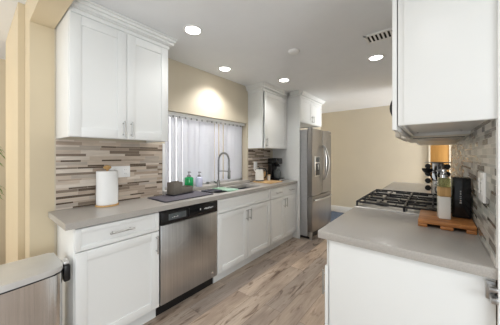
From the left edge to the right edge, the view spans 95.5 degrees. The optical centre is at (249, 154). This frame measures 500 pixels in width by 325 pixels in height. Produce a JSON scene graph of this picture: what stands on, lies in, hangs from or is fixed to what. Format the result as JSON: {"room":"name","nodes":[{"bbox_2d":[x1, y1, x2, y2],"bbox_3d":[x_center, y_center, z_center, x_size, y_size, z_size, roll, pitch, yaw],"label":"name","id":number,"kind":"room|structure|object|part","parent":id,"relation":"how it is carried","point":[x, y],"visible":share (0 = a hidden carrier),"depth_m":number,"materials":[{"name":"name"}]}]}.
{"room":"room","nodes":[
{"label":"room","id":0,"kind":"room"},
{"bbox_2d":[0,59,5,264],"bbox_3d":[-3.393,0.103,2.113,0.120,2.439,5.800,0,0,39],"label":"wall","id":1,"kind":"structure","parent":0,"point":[2,61],"depth_m":2.65,"materials":[{"name":"beige paint"}]},
{"bbox_2d":[6,2,24,262],"bbox_3d":[-2.013,0.103,1.992,0.916,2.439,0.117,0,0,39],"label":"wall","id":2,"kind":"structure","parent":0,"point":[15,41],"depth_m":1.71,"materials":[{"name":"beige paint"}]},
{"bbox_2d":[25,0,73,258],"bbox_3d":[0.429,0.103,0.065,5.304,2.439,0.131,0,0,39],"label":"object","id":3,"kind":"structure","parent":2,"relation":"attached to","point":[42,17],"depth_m":1.60,"materials":[{"name":"beige paint"}]},
{"bbox_2d":[54,28,320,255],"bbox_3d":[0.097,0.155,3.649,0.140,2.335,5.014,0,0,39],"label":"wall","id":4,"kind":"structure","parent":0,"point":[191,90],"depth_m":2.70,"materials":[{"name":"beige paint"}]},
{"bbox_2d":[56,139,161,210],"bbox_3d":[-1.159,0.145,1.988,0.006,0.526,0.839,0,0,39],"label":"tile backsplash","id":5,"kind":"structure","parent":4,"relation":"attached to","point":[77,161],"depth_m":1.87,"materials":[{"name":"tile"}]},
{"bbox_2d":[109,166,129,177],"bbox_3d":[-1.141,0.147,1.995,0.012,0.100,0.167,0,0,39],"label":"wall outlet","id":6,"kind":"object","parent":5,"relation":"attached to","point":[123,171],"visible":0.66,"depth_m":2.01,"materials":[{"name":"white plastic"}]},
{"bbox_2d":[56,0,177,142],"bbox_3d":[-1.030,-0.565,1.829,0.407,0.894,0.754,0,0,39],"label":"upper cabinet","id":7,"kind":"object","parent":4,"relation":"attached to","point":[112,67],"visible":0.97,"depth_m":1.63,"materials":[{"name":"white paint"}]},
{"bbox_3d":[-1.042,-0.518,1.579,0.020,0.796,0.344,0,0,39],"label":"door","id":8,"kind":"part","parent":7,"relation":"part of","materials":[{"name":"white paint"}]},
{"bbox_3d":[-1.030,-0.966,1.829,0.407,0.091,0.754,0,0,39],"label":"crown moulding","id":9,"kind":"part","parent":7,"relation":"part of","materials":[{"name":"white paint"}]},
{"bbox_3d":[-0.928,-0.193,1.674,0.038,0.115,0.010,0,0,39],"label":"handle","id":10,"kind":"part","parent":7,"relation":"part of","materials":[{"name":"silver metal"}]},
{"bbox_3d":[-0.893,-0.193,1.718,0.038,0.115,0.010,0,0,39],"label":"handle","id":11,"kind":"part","parent":7,"relation":"part of","materials":[{"name":"silver metal"}]},
{"bbox_3d":[-0.825,-0.518,1.847,0.020,0.796,0.340,0,0,39],"label":"door","id":12,"kind":"part","parent":7,"relation":"part of","materials":[{"name":"white paint"}]},
{"bbox_2d":[162,115,249,194],"bbox_3d":[-0.500,-0.030,2.877,0.184,0.875,1.371,0,0,39],"label":"window","id":13,"kind":"structure","parent":4,"relation":"in","point":[206,185],"depth_m":2.72,"materials":[{"name":"white paint"}]},
{"bbox_3d":[-0.883,0.124,2.325,0.008,0.484,0.028,0,0,39],"label":"casing","id":14,"kind":"part","parent":13,"relation":"part of","materials":[{"name":"white paint"}]},
{"bbox_2d":[184,171,193,186],"bbox_3d":[-0.685,0.276,2.547,0.100,0.182,0.100,0,0,39],"label":"soap bottle","id":15,"kind":"object","parent":13,"relation":"on","point":[188,180],"visible":0.83,"depth_m":2.52,"materials":[{"name":"green plastic"}]},
{"bbox_3d":[-0.551,-0.045,2.925,0.004,0.805,1.281,0,0,39],"label":"pane","id":16,"kind":"part","parent":13,"relation":"part of","materials":[{"name":"clear glass"}]},
{"bbox_2d":[196,172,202,186],"bbox_3d":[-0.595,0.281,2.655,0.080,0.172,0.080,0,0,39],"label":"soap bottle","id":17,"kind":"object","parent":13,"relation":"on","point":[199,180],"visible":1,"depth_m":2.62,"materials":[{"name":"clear plastic"}]},
{"bbox_2d":[165,111,244,186],"bbox_3d":[-0.506,-0.064,2.887,0.045,0.803,1.299,0,0,39],"label":"vertical blind","id":18,"kind":"object","parent":13,"relation":"attached to","point":[198,136],"visible":0.93,"depth_m":2.78,"materials":[{"name":"white fabric"}]},
{"bbox_3d":[-0.500,0.388,2.877,0.184,0.040,1.371,0,0,39],"label":"sill","id":19,"kind":"part","parent":13,"relation":"part of","materials":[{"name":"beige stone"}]},
{"bbox_2d":[248,148,269,181],"bbox_3d":[0.157,0.155,3.606,0.006,0.505,0.585,0,0,39],"label":"tile backsplash","id":20,"kind":"structure","parent":4,"relation":"attached to","point":[261,156],"depth_m":3.53,"materials":[{"name":"tile"}]},
{"bbox_2d":[245,82,288,148],"bbox_3d":[0.289,-0.554,3.509,0.335,0.914,0.725,0,0,39],"label":"upper cabinet","id":21,"kind":"object","parent":4,"relation":"attached to","point":[267,103],"visible":0.99,"depth_m":3.34,"materials":[{"name":"white paint"}]},
{"bbox_3d":[0.289,-0.962,3.509,0.335,0.099,0.725,0,0,39],"label":"crown moulding","id":22,"kind":"part","parent":21,"relation":"part of","materials":[{"name":"white paint"}]},
{"bbox_3d":[0.401,-0.503,3.475,0.020,0.808,0.629,0,0,39],"label":"door","id":23,"kind":"part","parent":21,"relation":"part of","materials":[{"name":"white paint"}]},
{"bbox_2d":[287,91,324,128],"bbox_3d":[0.916,-0.769,4.104,0.557,0.484,0.938,0,0,39],"label":"upper cabinet","id":24,"kind":"object","parent":4,"relation":"attached to","point":[310,105],"visible":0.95,"depth_m":3.92,"materials":[{"name":"white paint"}]},
{"bbox_3d":[0.928,-0.728,3.774,0.020,0.390,0.427,0,0,39],"label":"door","id":25,"kind":"part","parent":24,"relation":"part of","materials":[{"name":"white paint"}]},
{"bbox_3d":[0.916,-0.970,4.104,0.557,0.084,0.938,0,0,39],"label":"crown moulding","id":26,"kind":"part","parent":24,"relation":"part of","materials":[{"name":"white paint"}]},
{"bbox_3d":[1.202,-0.728,4.111,0.020,0.390,0.434,0,0,39],"label":"door","id":27,"kind":"part","parent":24,"relation":"part of","materials":[{"name":"white paint"}]},
{"bbox_2d":[0,0,391,112],"bbox_3d":[0.231,-1.105,1.165,7.200,0.185,9.100,0,0,39],"label":"ceiling","id":28,"kind":"structure","parent":0,"point":[253,38],"depth_m":1.99,"materials":[{"name":"white paint"}]},
{"bbox_2d":[183,24,202,35],"bbox_3d":[-0.462,-1.008,1.839,0.160,0.007,0.160,0,0,39],"label":"recessed light","id":29,"kind":"object","parent":28,"relation":"in","point":[194,30],"visible":1,"depth_m":1.83,"materials":[{"name":"white paint"}]},
{"bbox_2d":[218,66,231,71],"bbox_3d":[-0.296,-1.008,2.666,0.160,0.007,0.160,0,0,39],"label":"recessed light","id":30,"kind":"object","parent":28,"relation":"in","point":[222,68],"visible":1,"depth_m":2.66,"materials":[{"name":"white paint"}]},
{"bbox_2d":[278,78,289,81],"bbox_3d":[0.459,-1.008,3.066,0.160,0.007,0.160,0,0,39],"label":"recessed light","id":31,"kind":"object","parent":28,"relation":"in","point":[281,79],"visible":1,"depth_m":3.06,"materials":[{"name":"white paint"}]},
{"bbox_2d":[288,48,299,54],"bbox_3d":[0.428,-1.001,2.211,0.112,0.021,0.112,0,0,39],"label":"smoke detector","id":32,"kind":"object","parent":28,"relation":"attached to","point":[294,51],"visible":1,"depth_m":2.19,"materials":[{"name":"white paint"}]},
{"bbox_2d":[367,54,384,60],"bbox_3d":[1.308,-1.008,2.358,0.160,0.007,0.160,0,0,39],"label":"recessed light","id":33,"kind":"object","parent":28,"relation":"in","point":[378,56],"visible":1,"depth_m":2.35,"materials":[{"name":"white paint"}]},
{"bbox_2d":[363,28,391,44],"bbox_3d":[1.139,-1.006,1.903,0.310,0.010,0.170,0,0,39],"label":"ceiling vent","id":34,"kind":"object","parent":28,"relation":"in","point":[386,34],"visible":0.55,"depth_m":1.94,"materials":[{"name":"white metal"}]},
{"bbox_2d":[143,211,341,324],"bbox_3d":[0.231,1.353,1.165,7.200,0.060,9.100,0,0,39],"label":"floor","id":35,"kind":"structure","parent":0,"point":[283,285],"depth_m":2.14,"materials":[{"name":"brown wood"}]},
{"bbox_2d":[0,149,5,199],"bbox_3d":[-2.838,0.591,2.189,0.688,1.464,0.587,0,0,-2],"label":"potted palm","id":36,"kind":"object","parent":35,"relation":"on","point":[0,149],"visible":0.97,"depth_m":2.39,"materials":[{"name":"plant"}]},
{"bbox_2d":[0,252,70,324],"bbox_3d":[-1.340,0.981,1.166,0.378,0.684,0.645,0,0,39],"label":"trash can","id":37,"kind":"object","parent":35,"relation":"on","point":[30,288],"visible":1,"depth_m":1.24,"materials":[{"name":"silver metal"}]},
{"bbox_3d":[-1.372,0.657,1.168,0.326,0.034,0.608,0,0,39],"label":"lid","id":38,"kind":"part","parent":37,"relation":"part of","materials":[{"name":"silver metal"}]},
{"bbox_2d":[57,212,158,324],"bbox_3d":[-1.055,0.886,1.729,0.484,0.872,0.553,0,0,39],"label":"base cabinet","id":39,"kind":"object","parent":35,"relation":"on","point":[114,280],"visible":0.94,"depth_m":1.56,"materials":[{"name":"white paint"}]},
{"bbox_3d":[-0.904,0.529,1.607,0.020,0.142,0.545,0,0,39],"label":"drawer","id":40,"kind":"part","parent":39,"relation":"part of","materials":[{"name":"white paint"}]},
{"bbox_3d":[-0.904,0.908,1.607,0.020,0.604,0.545,0,0,39],"label":"door","id":41,"kind":"part","parent":39,"relation":"part of","materials":[{"name":"white paint"}]},
{"bbox_3d":[-0.888,0.525,1.581,0.038,0.010,0.160,0,0,39],"label":"handle","id":42,"kind":"part","parent":39,"relation":"part of","materials":[{"name":"silver metal"}]},
{"bbox_3d":[-0.727,0.703,1.780,0.038,0.140,0.010,0,0,39],"label":"handle","id":43,"kind":"part","parent":39,"relation":"part of","materials":[{"name":"silver metal"}]},
{"bbox_2d":[156,200,216,315],"bbox_3d":[-0.684,0.888,2.187,0.432,0.868,0.617,0,0,39],"label":"dishwasher","id":44,"kind":"object","parent":35,"relation":"on","point":[187,234],"visible":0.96,"depth_m":2.01,"materials":[{"name":"silver metal"}]},
{"bbox_3d":[-0.609,1.272,2.126,0.085,0.100,0.611,0,0,39],"label":"kick plate","id":45,"kind":"part","parent":44,"relation":"part of","materials":[{"name":"black plastic"}]},
{"bbox_3d":[-0.534,0.510,2.066,0.034,0.110,0.613,0,0,39],"label":"control panel","id":46,"kind":"part","parent":44,"relation":"part of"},
{"bbox_2d":[213,187,269,282],"bbox_3d":[-0.186,0.886,2.800,0.484,0.872,0.955,0,0,39],"label":"base cabinet","id":47,"kind":"object","parent":35,"relation":"on","point":[243,221],"visible":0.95,"depth_m":2.60,"materials":[{"name":"white paint"}]},
{"bbox_2d":[48,180,296,230],"bbox_3d":[-0.349,0.427,2.616,0.468,0.040,2.916,0,0,39],"label":"countertop","id":48,"kind":"structure","parent":47,"relation":"on","point":[79,217],"depth_m":1.73,"materials":[{"name":"beige stone"}]},
{"bbox_2d":[95,165,118,207],"bbox_3d":[-1.158,0.244,1.843,0.168,0.326,0.168,0,0,39],"label":"paper towel holder","id":49,"kind":"object","parent":48,"relation":"on","point":[107,167],"visible":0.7,"depth_m":1.82,"materials":[{"name":"brown wood"}]},
{"bbox_2d":[96,170,117,205],"bbox_3d":[-1.158,0.262,1.843,0.153,0.266,0.153,0,0,39],"label":"paper towel roll","id":50,"kind":"object","parent":49,"relation":"on","point":[106,181],"visible":0.97,"depth_m":1.78,"materials":[{"name":"white paper"}]},
{"bbox_2d":[148,191,212,202],"bbox_3d":[-0.672,0.404,2.250,0.340,0.007,0.555,0,0,39],"label":"drying mat","id":51,"kind":"object","parent":48,"relation":"on","point":[162,198],"visible":0.94,"depth_m":2.16,"materials":[{"name":"fabric"}]},
{"bbox_2d":[166,181,193,195],"bbox_3d":[-0.716,0.331,2.335,0.116,0.138,0.265,0,0,31],"label":"sink caddy","id":52,"kind":"object","parent":51,"relation":"on","point":[174,188],"visible":1,"depth_m":2.25,"materials":[{"name":"grey plastic"}]},
{"bbox_2d":[166,191,193,195],"bbox_3d":[-0.716,0.394,2.335,0.116,0.011,0.265,0,0,31],"label":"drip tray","id":53,"kind":"object","parent":52,"relation":"on","point":[181,192],"depth_m":2.25,"materials":[{"name":"grey plastic"}]},
{"bbox_2d":[201,189,221,192],"bbox_3d":[-0.430,0.402,2.556,0.180,0.010,0.175,0,0,39],"label":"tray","id":54,"kind":"object","parent":48,"relation":"on","point":[207,190],"visible":1,"depth_m":2.54,"materials":[{"name":"black metal"}]},
{"bbox_2d":[214,152,230,186],"bbox_3d":[-0.346,0.185,2.775,0.231,0.445,0.116,0,0,39],"label":"faucet","id":55,"kind":"object","parent":48,"relation":"on","point":[225,153],"visible":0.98,"depth_m":2.78,"materials":[{"name":"silver metal"}]},
{"bbox_2d":[212,187,238,190],"bbox_3d":[-0.291,0.403,2.688,0.300,0.008,0.175,0,0,39],"label":"cutting board","id":56,"kind":"object","parent":48,"relation":"on","point":[218,188],"visible":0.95,"depth_m":2.70,"materials":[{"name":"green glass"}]},
{"bbox_2d":[214,187,250,192],"bbox_3d":[-0.196,0.541,2.801,0.291,0.183,0.796,0,0,39],"label":"sink","id":57,"kind":"object","parent":48,"relation":"in","point":[242,187],"visible":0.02,"depth_m":3.05,"materials":[{"name":"metal"}]},
{"bbox_2d":[253,180,281,183],"bbox_3d":[0.268,0.399,3.416,0.320,0.015,0.320,0,0,39],"label":"wooden tray","id":58,"kind":"object","parent":48,"relation":"on","point":[264,181],"visible":0.86,"depth_m":3.35,"materials":[{"name":"brown wood"}]},
{"bbox_2d":[254,167,266,180],"bbox_3d":[0.155,0.289,3.421,0.152,0.204,0.148,0,0,-40],"label":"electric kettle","id":59,"kind":"object","parent":58,"relation":"on","point":[259,175],"visible":0.98,"depth_m":3.37,"materials":[{"name":"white plastic"}]},
{"bbox_2d":[268,158,283,180],"bbox_3d":[0.420,0.229,3.640,0.217,0.358,0.170,0,0,39],"label":"coffee maker","id":60,"kind":"object","parent":48,"relation":"on","point":[273,163],"visible":0.94,"depth_m":3.60,"materials":[{"name":"black plastic"}]},
{"bbox_3d":[-0.184,0.908,2.493,0.020,0.604,0.472,0,0,39],"label":"door","id":61,"kind":"part","parent":47,"relation":"part of","materials":[{"name":"white paint"}]},
{"bbox_3d":[0.116,0.908,2.861,0.020,0.604,0.471,0,0,39],"label":"door","id":62,"kind":"part","parent":47,"relation":"part of","materials":[{"name":"white paint"}]},
{"bbox_2d":[267,184,295,251],"bbox_3d":[0.348,0.886,3.456,0.484,0.872,0.733,0,0,39],"label":"base cabinet","id":63,"kind":"object","parent":35,"relation":"on","point":[283,198],"visible":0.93,"depth_m":3.28,"materials":[{"name":"white paint"}]},
{"bbox_3d":[0.384,0.529,3.192,0.020,0.142,0.360,0,0,39],"label":"drawer","id":64,"kind":"part","parent":63,"relation":"part of","materials":[{"name":"white paint"}]},
{"bbox_3d":[0.384,0.908,3.192,0.020,0.604,0.360,0,0,39],"label":"door","id":65,"kind":"part","parent":63,"relation":"part of","materials":[{"name":"white paint"}]},
{"bbox_3d":[0.614,0.529,3.475,0.020,0.142,0.361,0,0,39],"label":"drawer","id":66,"kind":"part","parent":63,"relation":"part of","materials":[{"name":"white paint"}]},
{"bbox_3d":[0.614,0.908,3.475,0.020,0.604,0.361,0,0,39],"label":"door","id":67,"kind":"part","parent":63,"relation":"part of","materials":[{"name":"white paint"}]},
{"bbox_2d":[273,90,301,238],"bbox_3d":[0.583,0.155,3.714,0.532,2.334,0.084,0,0,39],"label":"panel","id":68,"kind":"object","parent":35,"relation":"on","point":[289,168],"visible":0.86,"depth_m":3.65,"materials":[{"name":"white paint"}]},
{"bbox_3d":[0.720,-0.970,3.603,0.180,0.084,0.084,0,0,39],"label":"crown moulding","id":69,"kind":"part","parent":68,"relation":"part of","materials":[{"name":"white paint"}]},
{"bbox_2d":[300,127,331,239],"bbox_3d":[1.002,0.445,3.993,0.751,1.755,0.838,0,0,39],"label":"refrigerator","id":70,"kind":"object","parent":35,"relation":"on","point":[315,144],"visible":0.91,"depth_m":3.60,"materials":[{"name":"silver metal"}]},
{"bbox_3d":[1.061,0.113,3.673,0.082,1.050,0.416,0,0,39],"label":"door","id":71,"kind":"part","parent":70,"relation":"part of","materials":[{"name":"silver metal"}]},
{"bbox_3d":[1.194,0.922,3.837,0.082,0.550,0.838,0,0,39],"label":"freezer drawer","id":72,"kind":"part","parent":70,"relation":"part of","materials":[{"name":"silver metal"}]},
{"bbox_3d":[1.250,0.708,3.791,0.077,0.027,0.728,0,0,39],"label":"handle","id":73,"kind":"part","parent":70,"relation":"part of","materials":[{"name":"silver metal"}]},
{"bbox_3d":[1.236,0.133,3.753,0.033,0.589,0.097,0,0,-16],"label":"handle","id":74,"kind":"part","parent":70,"relation":"part of","materials":[{"name":"silver metal"}]},
{"bbox_3d":[1.327,0.113,4.001,0.082,1.050,0.416,0,0,39],"label":"door","id":75,"kind":"part","parent":70,"relation":"part of","materials":[{"name":"silver metal"}]},
{"bbox_3d":[1.285,0.133,3.814,0.097,0.589,0.033,0,0,4],"label":"handle","id":76,"kind":"part","parent":70,"relation":"part of","materials":[{"name":"silver metal"}]},
{"bbox_2d":[330,211,343,221],"bbox_3d":[2.129,1.316,4.571,1.250,0.012,0.880,0,0,39],"label":"rug","id":77,"kind":"object","parent":35,"relation":"on","point":[334,215],"visible":0.23,"depth_m":4.96,"materials":[{"name":"grey fabric"}]},
{"bbox_2d":[355,189,436,214],"bbox_3d":[1.326,0.825,1.921,0.699,0.935,0.817,0,0,39],"label":"gas range","id":78,"kind":"object","parent":35,"relation":"on","point":[408,203],"visible":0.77,"depth_m":1.82,"materials":[{"name":"black metal"}]},
{"bbox_2d":[322,240,495,324],"bbox_3d":[0.855,0.885,1.310,0.676,0.874,0.699,0,0,39],"label":"base cabinet","id":79,"kind":"object","parent":35,"relation":"on","point":[363,286],"visible":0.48,"depth_m":1.02,"materials":[{"name":"white paint"}]},
{"bbox_3d":[0.427,0.723,1.289,0.038,0.140,0.010,0,0,39],"label":"handle","id":80,"kind":"part","parent":79,"relation":"part of","materials":[{"name":"silver metal"}]},
{"bbox_3d":[0.630,0.905,1.495,0.018,0.610,0.688,0,0,39],"label":"door","id":81,"kind":"part","parent":79,"relation":"part of","materials":[{"name":"white paint"}]},
{"bbox_3d":[0.636,0.524,1.496,0.010,0.136,0.680,0,0,39],"label":"drawer","id":82,"kind":"part","parent":79,"relation":"part of","materials":[{"name":"white paint"}]},
{"bbox_2d":[318,207,497,279],"bbox_3d":[0.855,0.427,1.303,0.667,0.040,0.729,0,0,39],"label":"countertop","id":83,"kind":"structure","parent":79,"relation":"on","point":[388,232],"depth_m":1.11,"materials":[{"name":"beige stone"}]},
{"bbox_2d":[418,210,476,234],"bbox_3d":[1.151,0.387,1.341,0.242,0.040,0.293,0,0,39],"label":"wooden board","id":84,"kind":"object","parent":83,"relation":"on","point":[426,217],"visible":0.8,"depth_m":1.25,"materials":[{"name":"brown wood"}]},
{"bbox_2d":[436,169,450,219],"bbox_3d":[1.122,0.225,1.323,0.065,0.285,0.054,0,0,29],"label":"soap dispenser","id":85,"kind":"object","parent":84,"relation":"on","point":[443,182],"visible":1,"depth_m":1.30,"materials":[{"name":"white plastic"}]},
{"bbox_3d":[1.127,0.158,1.320,0.052,0.052,0.052,0,0,29],"label":"glass","id":86,"kind":"part","parent":85,"relation":"part of","materials":[{"name":"green glass"}]},
{"bbox_2d":[451,176,470,218],"bbox_3d":[1.263,0.249,1.362,0.082,0.235,0.113,0,0,39],"label":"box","id":87,"kind":"object","parent":84,"relation":"on","point":[460,186],"visible":1,"depth_m":1.32,"materials":[{"name":"black cardboard"}]},
{"bbox_2d":[485,280,498,304],"bbox_3d":[0.867,0.494,0.814,0.028,0.067,0.054,0,0,39],"label":"towel bar","id":88,"kind":"object","parent":79,"relation":"attached to","point":[491,289],"visible":1,"depth_m":0.82,"materials":[{"name":"silver metal"}]},
{"bbox_3d":[0.881,0.494,0.831,0.028,0.067,0.010,0,0,39],"label":"plate","id":89,"kind":"part","parent":88,"relation":"part of","materials":[{"name":"silver metal"}]},
{"bbox_3d":[2.024,0.885,2.750,0.678,0.874,1.338,0,0,39],"label":"base cabinet","id":90,"kind":"object","parent":35,"relation":"on","visible":0},
{"bbox_2d":[379,182,431,196],"bbox_3d":[2.032,0.427,2.751,0.667,0.040,1.356,0,0,39],"label":"countertop","id":91,"kind":"structure","parent":90,"relation":"on","point":[398,186],"depth_m":2.85,"materials":[{"name":"beige stone"}]},
{"bbox_2d":[432,180,436,197],"bbox_3d":[1.789,0.325,2.148,0.104,0.165,0.103,0,0,39],"label":"utensil crock","id":92,"kind":"object","parent":91,"relation":"on","point":[434,183],"visible":0.26,"depth_m":2.14,"materials":[{"name":"silver metal"}]},
{"bbox_2d":[422,168,433,180],"bbox_3d":[1.732,0.263,2.154,0.165,0.269,0.097,0,0,39],"label":"ladle","id":93,"kind":"object","parent":92,"relation":"in","point":[425,170],"visible":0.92,"depth_m":2.16,"materials":[{"name":"black plastic"}]},
{"bbox_2d":[422,168,432,172],"bbox_3d":[1.699,0.152,2.175,0.088,0.048,0.088,0,0,39],"label":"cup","id":94,"kind":"object","parent":93,"relation":"on","point":[426,170],"depth_m":2.15,"materials":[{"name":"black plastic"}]},
{"bbox_2d":[434,165,436,180],"bbox_3d":[1.759,0.246,2.141,0.102,0.302,0.037,0,0,-30],"label":"serving spoon","id":95,"kind":"object","parent":92,"relation":"in","point":[435,166],"visible":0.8,"depth_m":2.12,"materials":[{"name":"black plastic"}]},
{"bbox_2d":[424,162,451,195],"bbox_3d":[1.877,0.239,2.276,0.210,0.337,0.184,0,0,39],"label":"spice rack","id":96,"kind":"object","parent":91,"relation":"on","point":[433,164],"visible":0.37,"depth_m":2.26,"materials":[{"name":"silver metal"}]},
{"bbox_2d":[321,105,428,207],"bbox_3d":[3.617,0.155,4.096,5.040,2.335,0.120,0,0,39],"label":"wall","id":97,"kind":"structure","parent":0,"point":[367,156],"depth_m":4.90,"materials":[{"name":"beige paint"}]},
{"bbox_2d":[331,205,351,212],"bbox_3d":[2.531,1.252,4.892,2.070,0.140,0.015,0,0,39],"label":"baseboard","id":98,"kind":"structure","parent":97,"relation":"attached to","point":[342,209],"depth_m":5.24,"materials":[{"name":"white paint"}]},
{"bbox_2d":[429,145,450,182],"bbox_3d":[3.454,0.307,4.125,0.330,2.030,0.040,0,0,39],"label":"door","id":99,"kind":"structure","parent":97,"relation":"in","point":[437,153],"depth_m":4.11,"materials":[{"name":"orange wood"}]},
{"bbox_2d":[496,268,497,324],"bbox_3d":[1.861,0.155,1.909,0.127,2.335,2.930,0,0,39],"label":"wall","id":100,"kind":"structure","parent":0,"point":[497,268],"depth_m":0.82,"materials":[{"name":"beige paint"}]},
{"bbox_2d":[390,101,469,142],"bbox_3d":[1.424,-0.311,1.849,0.460,0.392,0.795,0,0,39],"label":"range hood","id":101,"kind":"object","parent":100,"relation":"attached to","point":[457,137],"visible":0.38,"depth_m":1.63,"materials":[{"name":"grey metal"}]},
{"bbox_3d":[1.246,-0.318,1.858,0.033,0.380,0.585,0,0,39],"label":"door","id":102,"kind":"part","parent":101,"relation":"part of","materials":[{"name":"grey metal"}]},
{"bbox_2d":[417,142,457,145],"bbox_3d":[1.994,-0.564,2.461,0.362,0.888,0.865,0,0,39],"label":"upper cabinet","id":103,"kind":"object","parent":100,"relation":"attached to","point":[430,143],"visible":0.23,"depth_m":2.36,"materials":[{"name":"white wood"}]},
{"bbox_2d":[392,0,497,138],"bbox_3d":[0.979,-0.559,1.212,0.362,0.896,0.743,0,0,39],"label":"upper cabinet","id":104,"kind":"object","parent":100,"relation":"attached to","point":[445,52],"visible":0.97,"depth_m":0.91,"materials":[{"name":"white paint"}]},
{"bbox_3d":[0.760,-0.557,1.155,0.018,0.891,0.364,0,0,39],"label":"door","id":105,"kind":"part","parent":104,"relation":"part of","materials":[{"name":"white paint"}]},
{"bbox_3d":[0.992,-0.557,1.441,0.018,0.891,0.364,0,0,39],"label":"door","id":106,"kind":"part","parent":104,"relation":"part of","materials":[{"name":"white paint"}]},
{"bbox_2d":[451,118,497,267],"bbox_3d":[1.803,0.115,1.944,0.006,0.584,2.908,0,0,39],"label":"tile backsplash","id":107,"kind":"structure","parent":100,"relation":"attached to","point":[478,151],"depth_m":1.02,"materials":[{"name":"tile"}]},
{"bbox_2d":[478,171,485,203],"bbox_3d":[1.052,0.142,1.033,0.012,0.130,0.160,0,0,39],"label":"wall outlet","id":108,"kind":"object","parent":107,"relation":"attached to","point":[481,175],"visible":1,"depth_m":0.99,"materials":[{"name":"white plastic"}]},
{"bbox_2d":[478,178,479,192],"bbox_3d":[1.074,0.142,1.067,0.003,0.068,0.034,0,0,39],"label":"socket","id":109,"kind":"object","parent":108,"relation":"attached to","point":[478,178],"depth_m":1.06,"materials":[{"name":"white plastic"}]},
{"bbox_2d":[480,179,481,194],"bbox_3d":[1.023,0.142,1.005,0.003,0.068,0.034,0,0,39],"label":"socket","id":110,"kind":"object","parent":108,"relation":"attached to","point":[480,179],"depth_m":1.01,"materials":[{"name":"white plastic"}]},
{"bbox_2d":[498,0,499,324],"bbox_3d":[0.933,0.155,0.767,0.131,2.335,0.012,0,0,39],"label":"trim","id":111,"kind":"structure","parent":100,"relation":"attached to","point":[498,0],"depth_m":0.80,"materials":[{"name":"white paint"}]}
]}

